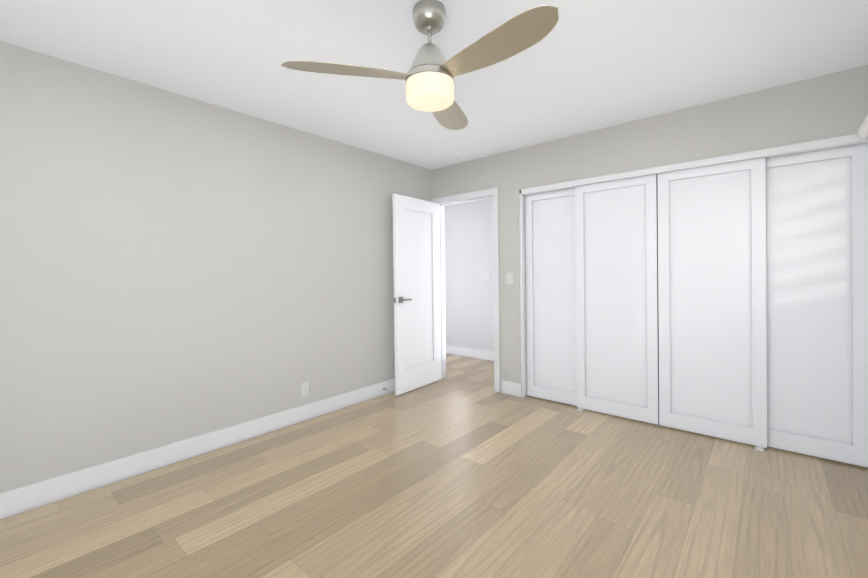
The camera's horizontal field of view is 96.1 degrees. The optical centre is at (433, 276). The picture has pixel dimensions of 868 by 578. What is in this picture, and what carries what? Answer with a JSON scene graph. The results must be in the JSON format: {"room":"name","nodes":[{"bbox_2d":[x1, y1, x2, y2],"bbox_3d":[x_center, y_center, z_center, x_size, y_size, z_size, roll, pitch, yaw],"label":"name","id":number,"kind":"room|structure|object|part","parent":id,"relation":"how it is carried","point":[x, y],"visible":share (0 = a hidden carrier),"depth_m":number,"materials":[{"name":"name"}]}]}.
{"room":"empty bedroom","nodes":[
{"label":"empty bedroom","id":0,"kind":"room"},
{"bbox_2d":[0,41,431,492],"bbox_3d":[-1.389,-0.003,3.046,0.120,2.440,4.340,0,1,41],"label":"wall","id":1,"kind":"structure","parent":0,"point":[175,267],"depth_m":2.54,"materials":[{"name":"beige paint"}]},
{"bbox_2d":[0,379,394,519],"bbox_3d":[-1.325,1.151,3.010,0.014,0.132,4.100,0,1,41],"label":"baseboard","id":2,"kind":"structure","parent":1,"relation":"attached to","point":[16,501],"depth_m":2.52,"materials":[{"name":"white paint"}]},
{"bbox_2d":[301,382,308,396],"bbox_3d":[-1.089,0.950,3.292,0.008,0.115,0.070,0,1,41],"label":"outlet","id":3,"kind":"object","parent":1,"relation":"attached to","point":[304,388],"visible":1,"depth_m":3.29,"materials":[{"name":"white plastic"}]},
{"bbox_2d":[0,354,867,577],"bbox_3d":[-0.266,1.236,2.888,5.420,0.060,5.530,0,1,41],"label":"floor","id":4,"kind":"structure","parent":0,"point":[462,469],"depth_m":2.05,"materials":[{"name":"brown wood"}]},
{"bbox_2d":[755,446,763,450],"bbox_3d":[2.235,1.169,2.680,0.044,0.020,0.090,0,1,41],"label":"floor guide","id":5,"kind":"object","parent":4,"relation":"on","point":[759,448],"visible":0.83,"depth_m":2.66,"materials":[{"name":"white plastic"}]},
{"bbox_2d":[0,0,867,168],"bbox_3d":[-0.294,-1.274,2.871,5.420,0.080,5.530,0,1,41],"label":"ceiling","id":6,"kind":"structure","parent":0,"point":[583,66],"depth_m":2.18,"materials":[{"name":"white paint"}]},
{"bbox_2d":[281,0,558,129],"bbox_3d":[0.095,-1.016,1.750,1.049,0.430,1.127,0,1,41],"label":"ceiling fan","id":7,"kind":"object","parent":6,"relation":"hanging from","point":[430,75],"visible":1,"depth_m":1.70,"materials":[{"name":"beige wood"}]},
{"bbox_3d":[-0.381,-0.901,1.703,0.550,0.005,0.158,-1,12,-12],"label":"blade","id":8,"kind":"part","parent":7,"relation":"part of","materials":[{"name":"beige wood"}]},
{"bbox_3d":[-0.018,-0.845,1.803,0.222,0.090,0.222,0,1,41],"label":"glass","id":9,"kind":"part","parent":7,"relation":"part of","materials":[{"name":"white glass"}]},
{"label":"blade","id":10,"kind":"part","parent":7,"relation":"part of","materials":[{"name":"brown wood"}]},
{"bbox_3d":[0.249,-0.907,1.539,0.158,0.005,0.550,15,-10,-41],"label":"blade","id":11,"kind":"part","parent":7,"relation":"part of","materials":[{"name":"beige wood"}]},
{"bbox_2d":[447,157,458,162],"bbox_3d":[0.202,-1.231,4.125,0.128,0.034,0.128,0,1,41],"label":"smoke detector","id":12,"kind":"object","parent":6,"relation":"attached to","point":[452,159],"visible":1,"depth_m":4.09,"materials":[{"name":"white plastic"}]},
{"bbox_2d":[444,198,493,351],"bbox_3d":[0.549,-0.044,5.731,2.970,2.440,0.120,0,1,41],"label":"wall","id":13,"kind":"structure","parent":0,"point":[469,296],"depth_m":5.68,"materials":[{"name":"paint"}]},
{"bbox_2d":[446,345,493,360],"bbox_3d":[0.519,1.111,5.688,2.730,0.132,0.014,0,1,41],"label":"baseboard","id":14,"kind":"structure","parent":13,"relation":"attached to","point":[472,353],"depth_m":5.66,"materials":[{"name":"white paint"}]},
{"bbox_2d":[485,273,489,280],"bbox_3d":[0.747,0.001,5.477,0.070,0.115,0.010,0,1,41],"label":"hall light switch","id":15,"kind":"object","parent":13,"relation":"attached to","point":[487,276],"visible":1,"depth_m":5.47,"materials":[{"name":"white plastic"}]},
{"bbox_2d":[432,64,867,392],"bbox_3d":[1.351,-0.037,3.477,3.480,2.440,0.120,0,1,41],"label":"wall","id":16,"kind":"structure","parent":0,"point":[831,105],"depth_m":3.08,"materials":[{"name":"beige paint"}]},
{"bbox_2d":[393,194,441,395],"bbox_3d":[-0.163,0.178,4.205,0.035,2.018,0.744,0,1,38],"label":"entry door","id":17,"kind":"structure","parent":16,"relation":"in","point":[417,280],"depth_m":4.16,"materials":[{"name":"white paint"}]},
{"bbox_2d":[432,187,499,392],"bbox_3d":[0.369,0.141,4.321,0.889,2.094,0.152,0,1,41],"label":"door frame","id":18,"kind":"structure","parent":16,"relation":"attached to","point":[494,191],"depth_m":4.08,"materials":[{"name":"white paint"}]},
{"bbox_2d":[507,273,512,284],"bbox_3d":[0.759,0.022,3.900,0.070,0.115,0.010,0,1,41],"label":"light switch","id":19,"kind":"object","parent":16,"relation":"attached to","point":[509,278],"visible":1,"depth_m":3.90,"materials":[{"name":"white plastic"}]},
{"bbox_2d":[525,187,576,405],"bbox_3d":[1.158,0.180,3.652,0.645,1.985,0.030,0,1,41],"label":"closet door","id":20,"kind":"structure","parent":16,"relation":"in","point":[550,279],"depth_m":3.69,"materials":[{"name":"white paint"}]},
{"bbox_2d":[575,174,658,424],"bbox_3d":[1.521,0.178,3.292,0.645,1.985,0.030,0,1,41],"label":"closet door","id":21,"kind":"structure","parent":16,"relation":"in","point":[616,269],"depth_m":3.27,"materials":[{"name":"white paint"}]},
{"bbox_2d":[519,134,867,397],"bbox_3d":[1.768,0.163,3.093,2.348,2.037,0.095,0,1,41],"label":"trim","id":22,"kind":"structure","parent":16,"relation":"attached to","point":[816,145],"depth_m":3.10,"materials":[{"name":"white paint"}]},
{"bbox_2d":[657,157,766,447],"bbox_3d":[2.017,0.175,2.867,0.645,1.985,0.030,0,1,41],"label":"closet door","id":23,"kind":"structure","parent":16,"relation":"in","point":[712,297],"depth_m":2.84,"materials":[{"name":"white paint"}]},
{"bbox_2d":[765,142,867,467],"bbox_3d":[2.407,0.173,2.582,0.645,1.985,0.030,0,1,41],"label":"closet door","id":24,"kind":"structure","parent":16,"relation":"in","point":[817,291],"depth_m":2.52,"materials":[{"name":"white paint"}]},
{"bbox_2d":[657,175,658,367],"bbox_3d":[2.269,-0.049,3.665,2.330,2.440,0.120,0,1,41],"label":"wall","id":25,"kind":"structure","parent":0,"point":[657,230],"depth_m":3.71,"materials":[{"name":"grey paint"}]},
{"bbox_3d":[1.322,-0.017,0.677,0.120,2.440,4.270,0,1,41],"label":"wall","id":26,"kind":"structure","parent":0,"visible":0},
{"bbox_2d":[858,115,867,137],"bbox_3d":[1.968,-0.391,1.597,0.091,1.020,1.917,0,1,41],"label":"window blind","id":27,"kind":"object","parent":26,"relation":"attached to","point":[863,131],"visible":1,"depth_m":2.25,"materials":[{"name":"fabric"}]}
]}

